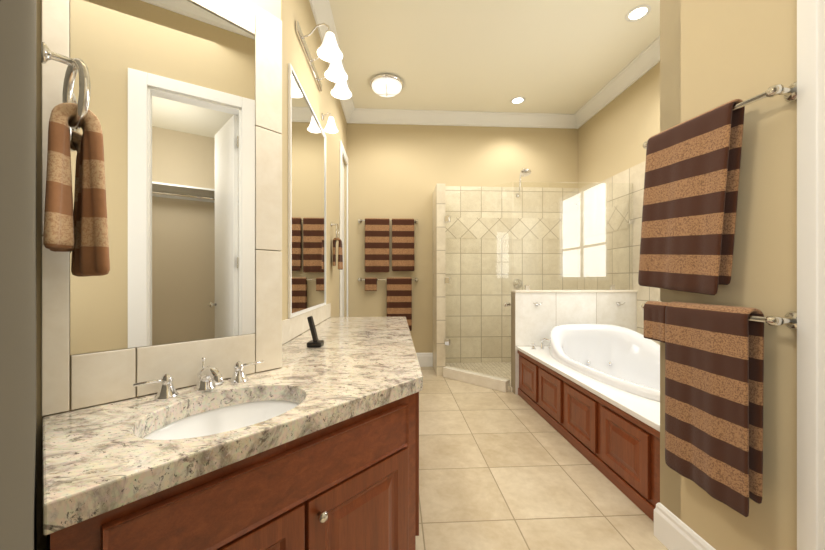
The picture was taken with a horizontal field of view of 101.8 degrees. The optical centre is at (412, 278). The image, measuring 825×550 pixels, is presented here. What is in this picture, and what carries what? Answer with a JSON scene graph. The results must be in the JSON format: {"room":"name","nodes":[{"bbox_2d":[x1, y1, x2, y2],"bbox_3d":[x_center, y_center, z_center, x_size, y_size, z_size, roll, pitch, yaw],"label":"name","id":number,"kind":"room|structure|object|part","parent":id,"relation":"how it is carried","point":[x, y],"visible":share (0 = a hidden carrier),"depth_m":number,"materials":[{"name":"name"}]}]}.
{"room":"bathroom","nodes":[
{"label":"bathroom","id":0,"kind":"room"},
{"bbox_2d":[0,0,35,549],"bbox_3d":[-0.640,-0.560,0.472,1.330,3.660,0.140,0,0,42],"label":"wall","id":1,"kind":"structure","parent":0,"point":[17,274],"depth_m":0.18,"materials":[{"name":"brown paint"}]},
{"bbox_2d":[41,41,109,275],"bbox_3d":[-0.937,-0.318,0.931,0.192,0.619,0.126,0,0,42],"label":"towel ring","id":2,"kind":"object","parent":1,"relation":"attached to","point":[90,244],"visible":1,"depth_m":0.91,"materials":[{"name":"brown fabric"}]},
{"bbox_3d":[-0.957,-0.602,0.920,0.044,0.015,0.044,0,0,-3],"label":"arm","id":3,"kind":"part","parent":2,"relation":"part of"},
{"bbox_2d":[36,0,280,549],"bbox_3d":[-0.952,-0.560,1.213,0.125,3.660,0.928,0,0,42],"label":"wall","id":4,"kind":"structure","parent":0,"point":[272,7],"depth_m":0.97,"materials":[{"name":"paint"}]},
{"bbox_2d":[42,60,67,234],"bbox_3d":[-1.056,-0.388,0.991,0.014,0.521,0.056,0,0,42],"label":"tile","id":5,"kind":"structure","parent":4,"relation":"attached to","point":[53,73],"depth_m":0.97,"materials":[{"name":"tile"}]},
{"bbox_2d":[42,236,68,415],"bbox_3d":[-1.056,0.137,0.991,0.014,0.519,0.056,0,0,42],"label":"tile","id":6,"kind":"structure","parent":4,"relation":"attached to","point":[55,332],"depth_m":0.99,"materials":[{"name":"tile"}]},
{"bbox_2d":[42,0,68,56],"bbox_3d":[-1.056,-0.905,0.991,0.014,0.506,0.056,0,0,42],"label":"tile","id":7,"kind":"structure","parent":4,"relation":"attached to","point":[55,26],"depth_m":0.99,"materials":[{"name":"tile"}]},
{"bbox_2d":[71,348,134,409],"bbox_3d":[-0.984,0.314,1.071,0.014,0.164,0.151,0,0,42],"label":"tile","id":8,"kind":"structure","parent":4,"relation":"attached to","point":[98,378],"depth_m":1.06,"materials":[{"name":"tile"}]},
{"bbox_2d":[70,0,254,354],"bbox_3d":[-0.854,-0.400,1.219,0.008,1.260,0.548,0,0,42],"label":"mirror","id":9,"kind":"object","parent":4,"relation":"attached to","point":[172,99],"visible":0.91,"depth_m":1.19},
{"bbox_2d":[136,334,254,396],"bbox_3d":[-0.800,0.314,1.275,0.014,0.164,0.389,0,0,42],"label":"tile","id":10,"kind":"structure","parent":4,"relation":"attached to","point":[180,363],"depth_m":1.24,"materials":[{"name":"tile"}]},
{"bbox_2d":[188,0,254,34],"bbox_3d":[-0.852,-1.095,1.217,0.014,0.126,0.544,0,0,42],"label":"tile","id":11,"kind":"structure","parent":4,"relation":"attached to","point":[240,14],"depth_m":1.35,"materials":[{"name":"stone"}]},
{"bbox_2d":[255,250,281,371],"bbox_3d":[-0.629,0.137,1.465,0.014,0.519,0.116,0,0,42],"label":"tile","id":12,"kind":"structure","parent":4,"relation":"attached to","point":[268,307],"depth_m":1.46,"materials":[{"name":"tile"}]},
{"bbox_2d":[255,126,281,250],"bbox_3d":[-0.629,-0.388,1.465,0.014,0.521,0.116,0,0,42],"label":"tile","id":13,"kind":"structure","parent":4,"relation":"attached to","point":[268,189],"depth_m":1.46,"materials":[{"name":"tile"}]},
{"bbox_2d":[255,6,281,133],"bbox_3d":[-0.629,-0.905,1.465,0.014,0.506,0.116,0,0,42],"label":"tile","id":14,"kind":"structure","parent":4,"relation":"attached to","point":[268,71],"depth_m":1.46,"materials":[{"name":"stone"}]},
{"bbox_2d":[309,0,356,122],"bbox_3d":[-0.763,-2.312,2.789,0.150,0.155,4.050,0,0,-3],"label":"crown molding","id":15,"kind":"structure","parent":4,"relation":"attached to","point":[321,9],"depth_m":3.07,"materials":[{"name":"white paint"}]},
{"bbox_2d":[281,0,346,343],"bbox_3d":[-0.919,-0.560,3.214,0.120,3.660,3.425,0,0,-3],"label":"wall","id":16,"kind":"structure","parent":0,"point":[324,101],"depth_m":2.99,"materials":[{"name":"paint"}]},
{"bbox_2d":[282,318,289,344],"bbox_3d":[-0.779,0.325,1.836,0.012,0.142,0.647,0,0,-3],"label":"tile","id":17,"kind":"structure","parent":16,"relation":"attached to","point":[285,330],"depth_m":2.07,"materials":[{"name":"tile"}]},
{"bbox_2d":[290,311,310,339],"bbox_3d":[-0.810,0.325,2.436,0.012,0.142,0.546,0,0,-3],"label":"tile","id":18,"kind":"structure","parent":16,"relation":"attached to","point":[299,324],"depth_m":2.38,"materials":[{"name":"tile"}]},
{"bbox_2d":[288,63,325,317],"bbox_3d":[-0.823,-0.570,2.721,0.016,1.644,1.124,0,0,-3],"label":"mirror","id":19,"kind":"object","parent":16,"relation":"attached to","point":[306,213],"visible":1,"depth_m":2.52,"materials":[{"name":"white mirror"}]},
{"bbox_3d":[-0.794,-0.570,2.171,0.016,1.644,0.022,0,0,-3],"label":"mirror frame","id":20,"kind":"part","parent":19,"relation":"part of","materials":[{"name":"white wood"}]},
{"bbox_3d":[-0.823,0.241,2.721,0.016,0.022,1.080,0,0,-3],"label":"mirror frame","id":21,"kind":"part","parent":19,"relation":"part of","materials":[{"name":"white"}]},
{"bbox_3d":[-0.823,-1.381,2.721,0.016,0.022,1.080,0,0,-3],"label":"mirror frame","id":22,"kind":"part","parent":19,"relation":"part of","materials":[{"name":"white"}]},
{"bbox_3d":[-0.852,-0.570,3.271,0.016,1.644,0.022,0,0,-3],"label":"mirror frame","id":23,"kind":"part","parent":19,"relation":"part of","materials":[{"name":"white wood"}]},
{"bbox_2d":[311,305,324,324],"bbox_3d":[-0.839,0.325,2.985,0.012,0.142,0.546,0,0,-3],"label":"tile","id":24,"kind":"structure","parent":16,"relation":"attached to","point":[318,315],"depth_m":2.96,"materials":[{"name":"tile"}]},
{"bbox_2d":[295,21,351,133],"bbox_3d":[-0.681,-1.634,2.777,0.312,0.465,0.918,0,0,-3],"label":"vanity light","id":25,"kind":"object","parent":16,"relation":"attached to","point":[328,49],"visible":1,"depth_m":2.65,"materials":[{"name":"white glass"}]},
{"bbox_3d":[-0.820,-1.750,2.691,0.020,0.070,0.760,0,0,-3],"label":"plate","id":26,"kind":"part","parent":25,"relation":"part of","materials":[{"name":"silver metal"}]},
{"bbox_3d":[-0.697,-1.806,2.437,0.205,0.122,0.014,0,0,-3],"label":"arm","id":27,"kind":"part","parent":25,"relation":"part of"},
{"bbox_3d":[-0.810,-1.550,3.162,0.094,0.051,0.012,0,0,-3],"label":"arm","id":28,"kind":"part","parent":25,"relation":"part of"},
{"bbox_3d":[-0.601,-1.709,2.442,0.188,0.146,0.188,0,0,-3],"label":"lamp shade","id":29,"kind":"part","parent":25,"relation":"part of","materials":[{"name":"white glass"}]},
{"bbox_3d":[-0.769,-1.464,3.164,0.135,0.124,0.135,0,0,-3],"label":"lamp shade","id":30,"kind":"part","parent":25,"relation":"part of","materials":[{"name":"white glass"}]},
{"bbox_3d":[-0.615,-1.709,2.702,0.188,0.146,0.188,0,0,-3],"label":"lamp shade","id":31,"kind":"part","parent":25,"relation":"part of","materials":[{"name":"white glass"}]},
{"bbox_3d":[-0.628,-1.709,2.961,0.188,0.146,0.188,0,0,-3],"label":"lamp shade","id":32,"kind":"part","parent":25,"relation":"part of","materials":[{"name":"white glass"}]},
{"bbox_2d":[325,303,330,319],"bbox_3d":[-0.860,0.325,3.394,0.012,0.142,0.264,0,0,-3],"label":"tile","id":33,"kind":"structure","parent":16,"relation":"attached to","point":[327,310],"depth_m":3.36,"materials":[{"name":"tile"}]},
{"bbox_2d":[331,222,342,269],"bbox_3d":[-0.820,-0.359,3.622,0.117,0.515,0.157,0,0,-3],"label":"towel ring","id":34,"kind":"object","parent":16,"relation":"attached to","point":[340,258],"visible":1,"depth_m":3.58,"materials":[{"name":"brown fabric"}]},
{"bbox_2d":[332,237,342,269],"bbox_3d":[-0.813,-0.273,3.627,0.107,0.346,0.154,0,0,-3],"label":"towel","id":35,"kind":"object","parent":34,"relation":"hanging from","point":[340,252],"depth_m":3.58,"materials":[{"name":"brown fabric"}]},
{"bbox_2d":[342,160,343,316],"bbox_3d":[-0.972,-0.180,4.511,0.030,2.900,0.490,0,0,-3],"label":"door","id":36,"kind":"structure","parent":16,"relation":"attached to","point":[343,237],"depth_m":4.69,"materials":[{"name":"white"}]},
{"bbox_2d":[340,140,347,316],"bbox_3d":[-0.913,-0.230,4.486,0.020,3.000,0.635,0,0,-3],"label":"door frame","id":37,"kind":"structure","parent":16,"relation":"attached to","point":[340,223],"depth_m":4.19,"materials":[{"name":"white wood"}]},
{"bbox_2d":[433,183,444,375],"bbox_3d":[0.361,0.010,4.629,0.115,2.520,0.488,0,0,-3],"label":"wall","id":38,"kind":"structure","parent":0,"point":[439,278],"depth_m":4.39,"materials":[{"name":"tile"}]},
{"bbox_2d":[347,123,577,352],"bbox_3d":[0.757,-0.560,4.956,3.650,3.660,0.120,0,0,-3],"label":"wall","id":39,"kind":"structure","parent":0,"point":[397,171],"depth_m":4.86,"materials":[{"name":"paint"}]},
{"bbox_2d":[358,277,417,330],"bbox_3d":[-0.345,0.357,4.780,0.869,0.761,0.112,0,0,-3],"label":"towel rail","id":40,"kind":"object","parent":39,"relation":"attached to","point":[399,296],"visible":0.92,"depth_m":4.74,"materials":[{"name":"brown fabric"}]},
{"bbox_3d":[-0.344,0.010,4.763,0.810,0.018,0.018,0,0,-3],"label":"rod","id":41,"kind":"part","parent":40,"relation":"part of","materials":[{"name":"silver metal"}]},
{"bbox_2d":[358,218,417,271],"bbox_3d":[-0.345,-0.478,4.780,0.869,0.771,0.112,0,0,-3],"label":"towel rail","id":42,"kind":"object","parent":39,"relation":"attached to","point":[376,244],"visible":1,"depth_m":4.73,"materials":[{"name":"brown fabric"}]},
{"bbox_3d":[-0.344,-0.830,4.763,0.810,0.018,0.018,0,0,-3],"label":"rod","id":43,"kind":"part","parent":42,"relation":"part of","materials":[{"name":"silver metal"}]},
{"bbox_2d":[416,353,432,366],"bbox_3d":[-0.325,1.170,4.831,1.235,0.200,0.018,0,0,-3],"label":"baseboard","id":44,"kind":"structure","parent":39,"relation":"attached to","point":[425,359],"depth_m":4.85,"materials":[{"name":"white"}]},
{"bbox_2d":[357,108,582,128],"bbox_3d":[0.838,-2.312,4.838,3.261,0.155,0.125,0,0,-3],"label":"crown molding","id":45,"kind":"structure","parent":39,"relation":"attached to","point":[364,116],"depth_m":4.83,"materials":[{"name":"white wood"}]},
{"bbox_2d":[445,186,577,362],"bbox_3d":[1.434,-0.040,4.925,2.058,2.620,0.010,0,0,-3],"label":"tile","id":46,"kind":"object","parent":39,"relation":"attached to","point":[493,251],"depth_m":4.91,"materials":[{"name":"tile"}]},
{"bbox_2d":[445,217,577,238],"bbox_3d":[1.428,-0.743,4.917,2.046,0.305,0.004,0,0,-3],"label":"band","id":47,"kind":"object","parent":46,"relation":"attached to","point":[490,229],"depth_m":4.92,"materials":[{"name":"tile"}]},
{"bbox_2d":[513,279,521,287],"bbox_3d":[1.547,0.070,4.894,0.138,0.140,0.052,0,0,-3],"label":"shower valve","id":48,"kind":"object","parent":46,"relation":"attached to","point":[518,282],"visible":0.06,"depth_m":4.91,"materials":[{"name":"silver metal"}]},
{"bbox_2d":[516,167,530,196],"bbox_3d":[1.555,-1.384,4.744,0.150,0.368,0.366,0,0,-3],"label":"shower head","id":49,"kind":"object","parent":46,"relation":"attached to","point":[525,172],"visible":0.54,"depth_m":4.67},
{"bbox_3d":[1.552,-1.395,4.788,0.018,0.347,0.277,0,0,-3],"label":"arm","id":50,"kind":"part","parent":49,"relation":"part of"},
{"bbox_2d":[329,0,659,113],"bbox_3d":[0.460,-2.420,0.775,6.200,0.060,8.700,0,0,-3],"label":"ceiling","id":51,"kind":"structure","parent":0,"point":[559,56],"depth_m":3.49,"materials":[{"name":"paint"}]},
{"bbox_2d":[370,74,403,96],"bbox_3d":[-0.314,-2.309,4.089,0.410,0.161,0.410,0,0,-3],"label":"ceiling light","id":52,"kind":"object","parent":51,"relation":"attached to","point":[386,85],"visible":1,"depth_m":3.99,"materials":[{"name":"white glass"}]},
{"bbox_2d":[510,96,524,103],"bbox_3d":[1.408,-2.401,4.480,0.190,0.038,0.190,0,0,-3],"label":"recessed light","id":53,"kind":"object","parent":51,"relation":"in","point":[523,98],"depth_m":4.48,"materials":[{"name":"white"}]},
{"bbox_2d":[626,4,650,21],"bbox_3d":[2.026,-2.401,3.010,0.190,0.038,0.190,0,0,-3],"label":"recessed light","id":54,"kind":"object","parent":51,"relation":"in","point":[648,7],"depth_m":3.01,"materials":[{"name":"white glass"}]},
{"bbox_2d":[415,367,667,549],"bbox_3d":[0.460,1.300,0.775,6.200,0.060,8.700,0,0,-3],"label":"floor","id":55,"kind":"structure","parent":0,"point":[501,470],"depth_m":2.06,"materials":[{"name":"tile"}]},
{"bbox_2d":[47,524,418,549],"bbox_3d":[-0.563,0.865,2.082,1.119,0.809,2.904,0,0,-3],"label":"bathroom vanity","id":56,"kind":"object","parent":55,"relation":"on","point":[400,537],"depth_m":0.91,"materials":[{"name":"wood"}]},
{"bbox_3d":[-0.471,0.900,0.830,0.322,0.470,0.322,0,0,-3],"label":"door","id":57,"kind":"part","parent":56,"relation":"part of","materials":[{"name":"brown wood"}]},
{"bbox_2d":[42,316,422,539],"bbox_3d":[-0.563,0.430,2.074,1.138,0.060,2.939,0,0,-3],"label":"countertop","id":58,"kind":"structure","parent":56,"relation":"on","point":[347,456],"depth_m":0.99,"materials":[{"name":"beige stone"}]},
{"bbox_3d":[-0.852,0.338,1.092,0.063,0.018,0.081,0,0,-3],"label":"lever","id":59,"kind":"part","parent":58,"relation":"part of","materials":[{"name":"silver metal"}]},
{"bbox_3d":[-0.828,0.359,1.130,0.065,0.082,0.066,0,0,-3],"label":"handle","id":60,"kind":"part","parent":58,"relation":"part of","materials":[{"name":"silver metal"}]},
{"bbox_2d":[133,357,263,399],"bbox_3d":[-0.741,0.343,1.206,0.297,0.114,0.297,0,0,-3],"label":"faucet","id":61,"kind":"object","parent":58,"relation":"on","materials":[{"name":"silver metal"}]},
{"bbox_2d":[134,396,305,439],"bbox_3d":[-0.570,0.535,1.051,0.485,0.174,0.486,0,0,-3],"label":"sink","id":62,"kind":"object","parent":58,"relation":"in","point":[207,415],"depth_m":1.16,"materials":[{"name":"white ceramic"}]},
{"bbox_3d":[-0.674,0.359,1.301,0.065,0.082,0.066,0,0,-3],"label":"handle","id":63,"kind":"part","parent":58,"relation":"part of","materials":[{"name":"silver metal"}]},
{"bbox_3d":[-0.639,0.338,1.328,0.081,0.018,0.063,0,0,-3],"label":"lever","id":64,"kind":"part","parent":58,"relation":"part of","materials":[{"name":"silver metal"}]},
{"bbox_3d":[-0.320,0.575,0.998,0.644,0.160,0.644,0,0,-3],"label":"drawer","id":65,"kind":"part","parent":56,"relation":"part of","materials":[{"name":"brown wood"}]},
{"bbox_3d":[-0.272,0.715,1.010,0.034,0.032,0.034,0,0,-3],"label":"knob","id":66,"kind":"part","parent":56,"relation":"part of","materials":[{"name":"silver metal"}]},
{"bbox_3d":[-0.169,0.900,1.166,0.322,0.470,0.322,0,0,-3],"label":"door","id":67,"kind":"part","parent":56,"relation":"part of","materials":[{"name":"brown wood"}]},
{"bbox_2d":[443,181,632,391],"bbox_3d":[1.440,0.090,4.335,2.084,2.360,1.163,0,0,-3],"label":"shower enclosure","id":68,"kind":"object","parent":55,"relation":"on","point":[494,375],"visible":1,"depth_m":3.82,"materials":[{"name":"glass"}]},
{"bbox_3d":[0.777,0.025,4.064,0.653,2.230,0.668,0,0,-3],"label":"door","id":69,"kind":"part","parent":68,"relation":"part of","materials":[{"name":"clear glass"}]},
{"bbox_3d":[1.819,-0.483,3.785,1.379,1.213,0.010,0,0,-3],"label":"panel","id":70,"kind":"part","parent":68,"relation":"part of","materials":[{"name":"clear glass"}]},
{"bbox_2d":[511,292,636,393],"bbox_3d":[1.824,0.710,3.785,1.398,1.120,0.130,0,0,-3],"label":"wall","id":71,"kind":"structure","parent":55,"relation":"on","point":[531,322],"depth_m":3.71,"materials":[{"name":"tile"}]},
{"bbox_2d":[511,290,637,292],"bbox_3d":[1.825,0.138,3.785,1.396,0.025,0.154,0,0,-3],"label":"ledge","id":72,"kind":"object","parent":71,"relation":"on","point":[553,291],"depth_m":3.71,"materials":[{"name":"stone"}]},
{"bbox_2d":[517,324,659,521],"bbox_3d":[1.888,0.875,2.702,1.382,0.789,2.034,0,0,-3],"label":"tub","id":73,"kind":"object","parent":55,"relation":"on","point":[590,393],"visible":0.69,"depth_m":2.51,"materials":[{"name":"white"}]},
{"bbox_3d":[1.175,1.002,3.397,0.018,0.345,0.411,0,0,-3],"label":"panel","id":74,"kind":"part","parent":73,"relation":"part of","materials":[{"name":"brown wood"}]},
{"bbox_3d":[1.286,0.709,3.559,0.043,0.062,0.044,0,0,-3],"label":"handle","id":75,"kind":"part","parent":73,"relation":"part of","materials":[{"name":"silver metal"}]},
{"bbox_3d":[1.376,0.710,3.564,0.043,0.060,0.044,0,0,-3],"label":"spout","id":76,"kind":"part","parent":73,"relation":"part of","materials":[{"name":"silver metal"}]},
{"bbox_3d":[1.415,0.654,3.510,0.096,0.071,0.135,0,0,-3],"label":"spout","id":77,"kind":"part","parent":73,"relation":"part of","materials":[{"name":"silver metal"}]},
{"bbox_3d":[1.199,1.002,2.927,0.018,0.345,0.411,0,0,-3],"label":"panel","id":78,"kind":"part","parent":73,"relation":"part of","materials":[{"name":"brown wood"}]},
{"bbox_3d":[1.224,1.002,2.457,0.018,0.345,0.411,0,0,-3],"label":"panel","id":79,"kind":"part","parent":73,"relation":"part of","materials":[{"name":"brown wood"}]},
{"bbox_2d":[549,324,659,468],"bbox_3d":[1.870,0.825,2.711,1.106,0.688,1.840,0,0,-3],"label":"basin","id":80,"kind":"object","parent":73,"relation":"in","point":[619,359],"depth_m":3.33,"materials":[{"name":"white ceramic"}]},
{"bbox_3d":[1.249,1.002,1.986,0.018,0.345,0.411,0,0,-3],"label":"panel","id":81,"kind":"part","parent":73,"relation":"part of","materials":[{"name":"brown wood"}]},
{"bbox_2d":[578,62,659,191],"bbox_3d":[2.608,-0.560,3.356,0.120,3.660,3.510,0,0,-3],"label":"wall","id":82,"kind":"structure","parent":0,"point":[616,133],"depth_m":4.05,"materials":[{"name":"paint"}]},
{"bbox_2d":[578,169,628,289],"bbox_3d":[2.485,-0.005,4.428,0.010,2.550,1.084,0,0,-3],"label":"tile","id":83,"kind":"structure","parent":82,"relation":"attached to","point":[621,179],"depth_m":4.32,"materials":[{"name":"stone"}]},
{"bbox_2d":[571,197,590,207],"bbox_3d":[2.330,-1.061,4.628,0.269,0.156,0.120,0,0,-3],"label":"shower head","id":84,"kind":"object","parent":83,"relation":"attached to","point":[575,204],"depth_m":4.62},
{"bbox_2d":[578,202,627,238],"bbox_3d":[2.478,-0.743,4.432,0.004,0.305,1.074,0,0,-3],"label":"band","id":85,"kind":"object","parent":83,"relation":"attached to","point":[602,228],"depth_m":4.33,"materials":[{"name":"tile"}]},
{"bbox_2d":[573,36,659,123],"bbox_3d":[2.490,-2.312,3.280,0.125,0.155,3.131,0,0,-3],"label":"crown molding","id":86,"kind":"structure","parent":82,"relation":"attached to","point":[643,62],"depth_m":3.93,"materials":[{"name":"white"}]},
{"bbox_2d":[629,161,659,344],"bbox_3d":[2.527,-0.271,3.637,0.010,2.018,0.500,0,0,-3],"label":"tile","id":87,"kind":"structure","parent":82,"relation":"attached to","point":[645,294],"depth_m":3.75,"materials":[{"name":"tile"}]},
{"bbox_2d":[660,0,680,517],"bbox_3d":[1.988,-0.560,1.626,1.540,3.660,0.120,0,0,-3],"label":"wall","id":88,"kind":"structure","parent":0,"point":[665,60],"depth_m":1.59,"materials":[{"name":"paint"}]},
{"bbox_2d":[654,502,715,549],"bbox_3d":[1.235,1.184,1.360,0.052,0.172,0.608,0,0,-3],"label":"baseboard","id":89,"kind":"structure","parent":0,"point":[672,531],"depth_m":1.54,"materials":[{"name":"white wood"}]},
{"bbox_2d":[660,0,796,549],"bbox_3d":[1.291,-0.560,1.359,0.120,3.660,0.580,0,0,-3],"label":"wall","id":90,"kind":"structure","parent":0,"point":[742,50],"depth_m":1.20,"materials":[{"name":"paint"}]},
{"bbox_2d":[638,81,796,294],"bbox_3d":[1.174,-0.310,1.356,0.109,0.744,0.604,0,0,-3],"label":"towel rail","id":91,"kind":"object","parent":90,"relation":"attached to","point":[691,184],"visible":1,"depth_m":1.34,"materials":[{"name":"brown fabric"}]},
{"bbox_3d":[1.141,-0.652,1.627,0.033,0.035,0.038,0,0,-3],"label":"post","id":92,"kind":"part","parent":91,"relation":"part of","materials":[{"name":"silver metal"}]},
{"bbox_2d":[638,98,744,294],"bbox_3d":[1.152,-0.307,1.425,0.076,0.715,0.409,0,5,-3],"label":"towel","id":93,"kind":"object","parent":91,"relation":"hanging from","point":[692,166],"depth_m":1.35,"materials":[{"name":"brown fabric"}]},
{"bbox_3d":[1.155,-0.630,1.355,0.018,0.062,0.546,0,0,-3],"label":"rod","id":94,"kind":"part","parent":91,"relation":"part of","materials":[{"name":"silver metal"}]},
{"bbox_3d":[1.169,-0.608,1.083,0.033,0.035,0.038,0,0,-3],"label":"post","id":95,"kind":"part","parent":91,"relation":"part of","materials":[{"name":"silver metal"}]},
{"bbox_2d":[641,300,796,516],"bbox_3d":[1.170,0.458,1.360,0.118,0.719,0.614,0,0,-3],"label":"towel rail","id":96,"kind":"object","parent":90,"relation":"attached to","point":[714,371],"visible":1,"depth_m":1.24,"materials":[{"name":"brown fabric"}]},
{"bbox_2d":[665,301,764,516],"bbox_3d":[1.158,0.459,1.313,0.094,0.722,0.351,0,0,-3],"label":"towel","id":97,"kind":"object","parent":96,"relation":"hanging from","point":[714,354],"depth_m":1.24,"materials":[{"name":"brown fabric"}]},
{"bbox_3d":[1.169,0.135,1.083,0.033,0.034,0.038,0,0,-3],"label":"post","id":98,"kind":"part","parent":96,"relation":"part of","materials":[{"name":"silver metal"}]},
{"bbox_3d":[0.579,-0.560,-0.444,1.700,3.660,2.947,0,0,-3],"label":"wall","id":99,"kind":"structure","parent":0,"visible":0},
{"bbox_2d":[797,0,824,549],"bbox_3d":[1.206,-0.480,1.014,0.022,3.500,0.100,0,0,26],"label":"door frame","id":100,"kind":"structure","parent":99,"relation":"attached to","point":[810,274],"depth_m":1.00,"materials":[{"name":"white wood"}]}
]}

